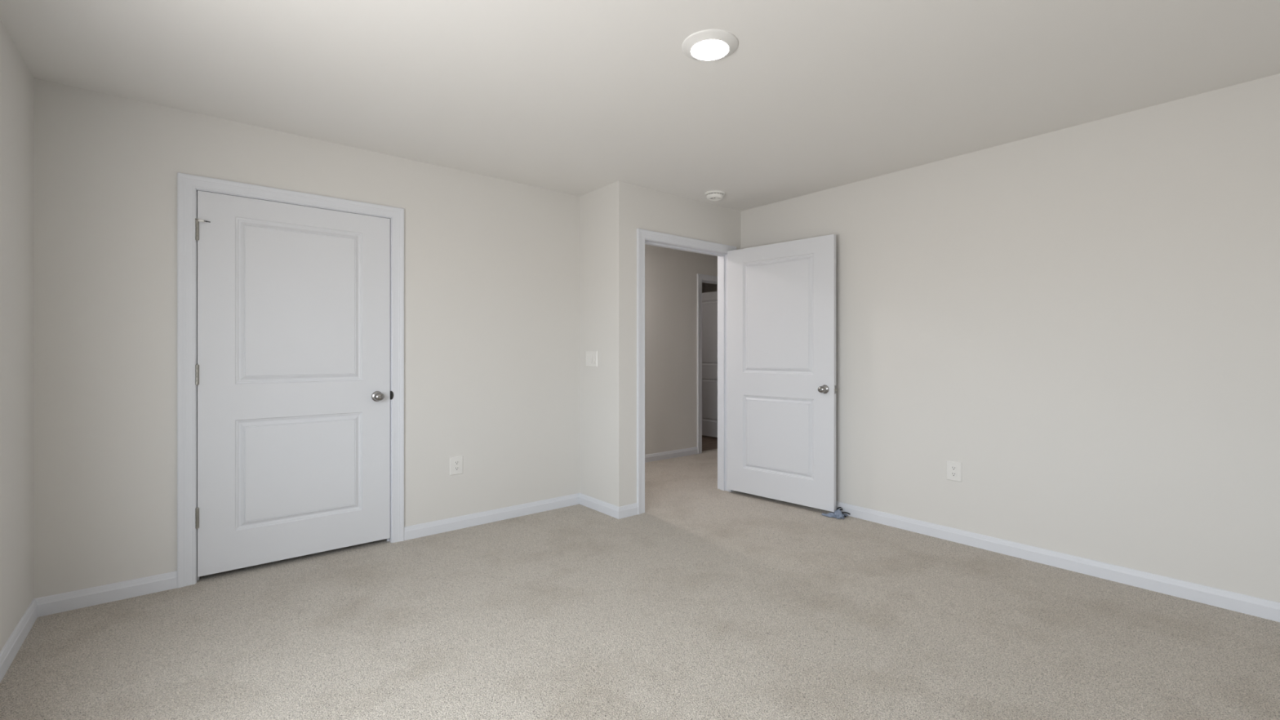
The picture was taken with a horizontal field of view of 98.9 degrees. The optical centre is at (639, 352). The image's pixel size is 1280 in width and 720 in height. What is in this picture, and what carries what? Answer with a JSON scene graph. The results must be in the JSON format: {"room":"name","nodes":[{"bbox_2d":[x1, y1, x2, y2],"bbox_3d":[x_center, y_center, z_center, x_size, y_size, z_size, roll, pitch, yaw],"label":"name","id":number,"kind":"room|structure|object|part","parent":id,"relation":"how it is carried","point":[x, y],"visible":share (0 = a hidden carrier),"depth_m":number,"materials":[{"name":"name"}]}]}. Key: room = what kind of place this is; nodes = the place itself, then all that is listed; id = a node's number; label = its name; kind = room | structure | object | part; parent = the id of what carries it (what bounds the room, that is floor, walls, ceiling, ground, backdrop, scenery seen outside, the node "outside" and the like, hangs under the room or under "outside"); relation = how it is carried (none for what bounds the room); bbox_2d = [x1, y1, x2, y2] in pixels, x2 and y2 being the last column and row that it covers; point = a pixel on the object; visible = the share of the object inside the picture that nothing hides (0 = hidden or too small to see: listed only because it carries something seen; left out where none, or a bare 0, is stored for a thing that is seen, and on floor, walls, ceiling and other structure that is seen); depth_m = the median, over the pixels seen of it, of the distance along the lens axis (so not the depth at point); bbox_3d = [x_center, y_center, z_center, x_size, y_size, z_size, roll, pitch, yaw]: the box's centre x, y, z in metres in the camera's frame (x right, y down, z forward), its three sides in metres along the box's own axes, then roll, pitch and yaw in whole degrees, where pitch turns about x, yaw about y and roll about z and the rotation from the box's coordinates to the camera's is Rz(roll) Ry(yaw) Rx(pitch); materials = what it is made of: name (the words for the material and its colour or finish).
{"room":"empty bedroom","nodes":[
{"label":"empty bedroom","id":0,"kind":"room"},
{"bbox_2d":[0,18,33,651],"bbox_3d":[-2.292,-0.025,1.836,0.120,2.440,7.650,0,0,-40],"label":"wall","id":1,"kind":"structure","parent":0,"point":[16,80],"depth_m":2.21,"materials":[{"name":"white paint"}]},
{"bbox_2d":[0,598,37,682],"bbox_3d":[-1.272,1.154,0.706,0.014,0.083,4.608,0,0,-40],"label":"baseboard","id":2,"kind":"structure","parent":1,"relation":"attached to","point":[10,650],"depth_m":2.19,"materials":[{"name":"white paint"}]},
{"bbox_2d":[33,78,579,598],"bbox_3d":[-1.648,-0.025,3.458,2.940,2.440,0.115,0,0,-40],"label":"wall","id":3,"kind":"structure","parent":0,"point":[491,265],"depth_m":2.79,"materials":[{"name":"white paint"}]},
{"bbox_2d":[34,570,177,617],"bbox_3d":[-2.549,1.154,2.630,0.496,0.083,0.014,0,0,-40],"label":"baseboard","id":4,"kind":"structure","parent":3,"relation":"attached to","point":[77,599],"depth_m":2.62,"materials":[{"name":"white paint"}]},
{"bbox_2d":[177,172,404,587],"bbox_3d":[-1.967,0.139,3.183,1.103,2.113,0.133,0,0,-40],"label":"door frame","id":5,"kind":"structure","parent":3,"relation":"attached to","point":[188,185],"depth_m":2.85,"materials":[{"name":"white paint"}]},
{"bbox_3d":[-1.571,0.267,3.459,0.015,0.054,0.042,0,0,-40],"label":"strike plate","id":6,"kind":"part","parent":5,"relation":"part of","materials":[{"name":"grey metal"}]},
{"bbox_2d":[195,190,390,577],"bbox_3d":[-1.931,0.160,3.130,0.954,2.010,0.102,0,0,-40],"label":"door","id":7,"kind":"structure","parent":3,"relation":"in","point":[292,369],"depth_m":3.10,"materials":[{"name":"white paint"}]},
{"bbox_3d":[-1.607,0.270,3.368,0.061,0.051,0.054,0,0,-40],"label":"knob","id":8,"kind":"part","parent":7,"relation":"part of","materials":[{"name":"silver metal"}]},
{"bbox_2d":[449,455,462,475],"bbox_3d":[-1.244,0.764,3.712,0.090,0.122,0.008,0,0,-40],"label":"wall outlet","id":9,"kind":"object","parent":3,"relation":"attached to","point":[456,462],"visible":1,"depth_m":3.71,"materials":[{"name":"white plastic"}]},
{"bbox_2d":[404,493,579,540],"bbox_3d":[-0.990,1.154,3.918,1.340,0.083,0.014,0,0,-40],"label":"baseboard","id":10,"kind":"structure","parent":3,"relation":"attached to","point":[417,531],"depth_m":3.84,"materials":[{"name":"white paint"}]},
{"bbox_2d":[579,181,618,506],"bbox_3d":[-0.562,-0.025,4.542,0.115,2.440,1.427,0,0,-40],"label":"wall","id":11,"kind":"structure","parent":0,"point":[598,208],"depth_m":4.14,"materials":[{"name":"white paint"}]},
{"bbox_2d":[586,350,597,366],"bbox_3d":[-0.377,0.043,4.218,0.014,0.122,0.153,0,0,-40],"label":"light switch","id":12,"kind":"object","parent":11,"relation":"attached to","point":[591,356],"visible":1,"depth_m":4.21,"materials":[{"name":"white plastic"}]},
{"bbox_2d":[579,493,618,519],"bbox_3d":[-0.316,1.154,4.143,0.014,0.083,0.526,0,0,-40],"label":"baseboard","id":13,"kind":"structure","parent":11,"relation":"attached to","point":[610,509],"depth_m":4.12,"materials":[{"name":"white paint"}]},
{"bbox_2d":[0,448,1279,719],"bbox_3d":[1.300,1.246,3.381,7.688,0.100,5.758,0,0,-40],"label":"floor","id":14,"kind":"structure","parent":0,"point":[707,602],"depth_m":2.30,"materials":[{"name":"carpet"}]},
{"bbox_2d":[822,506,850,519],"bbox_3d":[1.431,1.165,4.011,0.142,0.060,0.163,0,0,-40],"label":"crumpled cloth","id":15,"kind":"object","parent":14,"relation":"on","point":[838,513],"visible":1,"depth_m":3.97,"materials":[{"name":"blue fabric"}]},
{"bbox_2d":[0,0,1279,211],"bbox_3d":[0.650,-1.294,4.169,7.688,0.100,7.800,0,0,-40],"label":"ceiling","id":16,"kind":"structure","parent":0,"point":[574,97],"depth_m":2.44,"materials":[{"name":"white paint"}]},
{"bbox_2d":[681,29,737,61],"bbox_3d":[0.283,-1.233,2.217,0.226,0.023,0.226,0,0,-40],"label":"recessed light","id":17,"kind":"object","parent":16,"relation":"in","point":[707,45],"visible":1,"depth_m":2.18,"materials":[{"name":"white plastic"}]},
{"bbox_2d":[691,40,728,60],"bbox_3d":[0.283,-1.224,2.217,0.150,0.006,0.150,0,0,-40],"label":"diffuser","id":18,"kind":"object","parent":17,"relation":"attached to","point":[701,50],"depth_m":2.21,"materials":[{"name":"white"}]},
{"bbox_2d":[704,190,724,200],"bbox_3d":[0.584,-1.222,4.268,0.161,0.046,0.161,0,0,-40],"label":"smoke detector","id":19,"kind":"object","parent":16,"relation":"attached to","point":[713,195],"visible":1,"depth_m":4.22,"materials":[{"name":"white plastic"}]},
{"bbox_2d":[618,180,741,506],"bbox_3d":[1.577,-0.025,5.472,4.598,2.440,0.137,0,0,-40],"label":"wall","id":20,"kind":"structure","parent":0,"point":[642,207],"depth_m":4.04,"materials":[{"name":"white paint"}]},
{"bbox_2d":[618,502,637,519],"bbox_3d":[-0.089,1.154,3.998,0.179,0.083,0.014,0,0,-40],"label":"baseboard","id":21,"kind":"structure","parent":20,"relation":"attached to","point":[628,510],"depth_m":3.99,"materials":[{"name":"white paint"}]},
{"bbox_2d":[636,228,736,514],"bbox_3d":[0.364,0.137,4.459,1.106,2.117,0.155,0,0,-40],"label":"door frame","id":22,"kind":"structure","parent":20,"relation":"attached to","point":[644,237],"depth_m":4.40,"materials":[{"name":"white paint"}]},
{"bbox_2d":[727,234,836,511],"bbox_3d":[1.099,0.148,4.356,0.168,2.035,0.974,0,0,-45],"label":"door","id":23,"kind":"structure","parent":20,"relation":"in","point":[781,296],"depth_m":4.30,"materials":[{"name":"white paint"}]},
{"bbox_3d":[1.342,0.270,4.030,0.054,0.051,0.061,0,0,-45],"label":"knob","id":24,"kind":"part","parent":23,"relation":"part of","materials":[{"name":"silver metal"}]},
{"bbox_2d":[644,244,717,454],"bbox_3d":[-0.458,-0.025,5.628,7.538,2.440,0.115,0,0,-40],"label":"wall","id":25,"kind":"structure","parent":0,"point":[670,274],"depth_m":6.23,"materials":[{"name":"white paint"}]},
{"bbox_2d":[644,446,697,462],"bbox_3d":[-0.143,1.154,5.804,2.138,0.083,0.014,0,0,-40],"label":"baseboard","id":26,"kind":"structure","parent":25,"relation":"attached to","point":[692,451],"depth_m":6.21,"materials":[{"name":"white paint"}]},
{"bbox_2d":[697,273,717,453],"bbox_3d":[1.073,0.130,6.881,1.108,2.132,0.133,0,0,-40],"label":"door frame","id":27,"kind":"structure","parent":25,"relation":"attached to","point":[701,278],"depth_m":6.50,"materials":[{"name":"white paint"}]},
{"bbox_3d":[1.067,0.165,6.888,0.955,2.062,0.035,0,0,-40],"label":"stop moulding","id":28,"kind":"part","parent":27,"relation":"part of","materials":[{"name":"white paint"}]},
{"bbox_2d":[702,291,717,437],"bbox_3d":[1.071,0.159,7.590,0.035,2.022,0.944,0,0,-41],"label":"door","id":29,"kind":"structure","parent":25,"relation":"in","point":[709,300],"depth_m":7.67,"materials":[{"name":"white paint"}]},
{"bbox_2d":[702,282,704,293],"bbox_3d":[0.050,-0.025,8.654,2.900,2.440,0.120,0,0,-40],"label":"wall","id":30,"kind":"structure","parent":0,"point":[703,283],"depth_m":9.44,"materials":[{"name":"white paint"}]},
{"bbox_2d":[702,435,717,450],"bbox_3d":[-1.183,1.246,6.388,7.688,0.100,2.042,0,0,-40],"label":"floor","id":31,"kind":"structure","parent":0,"point":[708,442],"depth_m":7.27,"materials":[{"name":"carpet"}]},
{"bbox_2d":[704,282,717,293],"bbox_3d":[2.210,-0.025,8.222,0.120,2.440,3.297,0,0,-40],"label":"wall","id":32,"kind":"structure","parent":0,"point":[708,287],"depth_m":9.35,"materials":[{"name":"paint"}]},
{"bbox_2d":[741,73,1279,602],"bbox_3d":[2.236,-0.025,3.271,0.115,2.440,4.096,0,0,-40],"label":"wall","id":33,"kind":"structure","parent":0,"point":[1082,319],"depth_m":2.98,"materials":[{"name":"white paint"}]},
{"bbox_2d":[946,460,961,481],"bbox_3d":[1.991,0.750,3.471,0.008,0.122,0.090,0,0,-40],"label":"wall outlet","id":34,"kind":"object","parent":33,"relation":"attached to","point":[953,468],"visible":1,"depth_m":3.47,"materials":[{"name":"white plastic"}]},
{"bbox_2d":[951,466,956,471],"bbox_3d":[1.990,0.731,3.470,0.004,0.027,0.034,0,0,-40],"label":"receptacle","id":35,"kind":"object","parent":34,"relation":"attached to","point":[953,468],"depth_m":3.47,"materials":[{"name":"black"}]},
{"bbox_2d":[951,471,956,476],"bbox_3d":[1.990,0.770,3.470,0.004,0.027,0.034,0,0,-40],"label":"receptacle","id":36,"kind":"object","parent":34,"relation":"attached to","point":[953,473],"depth_m":3.47,"materials":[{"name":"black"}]},
{"bbox_2d":[830,501,1279,622],"bbox_3d":[2.187,1.154,3.230,0.014,0.083,4.096,0,0,-40],"label":"baseboard","id":37,"kind":"structure","parent":33,"relation":"attached to","point":[1239,602],"depth_m":2.95,"materials":[{"name":"white paint"}]}
]}

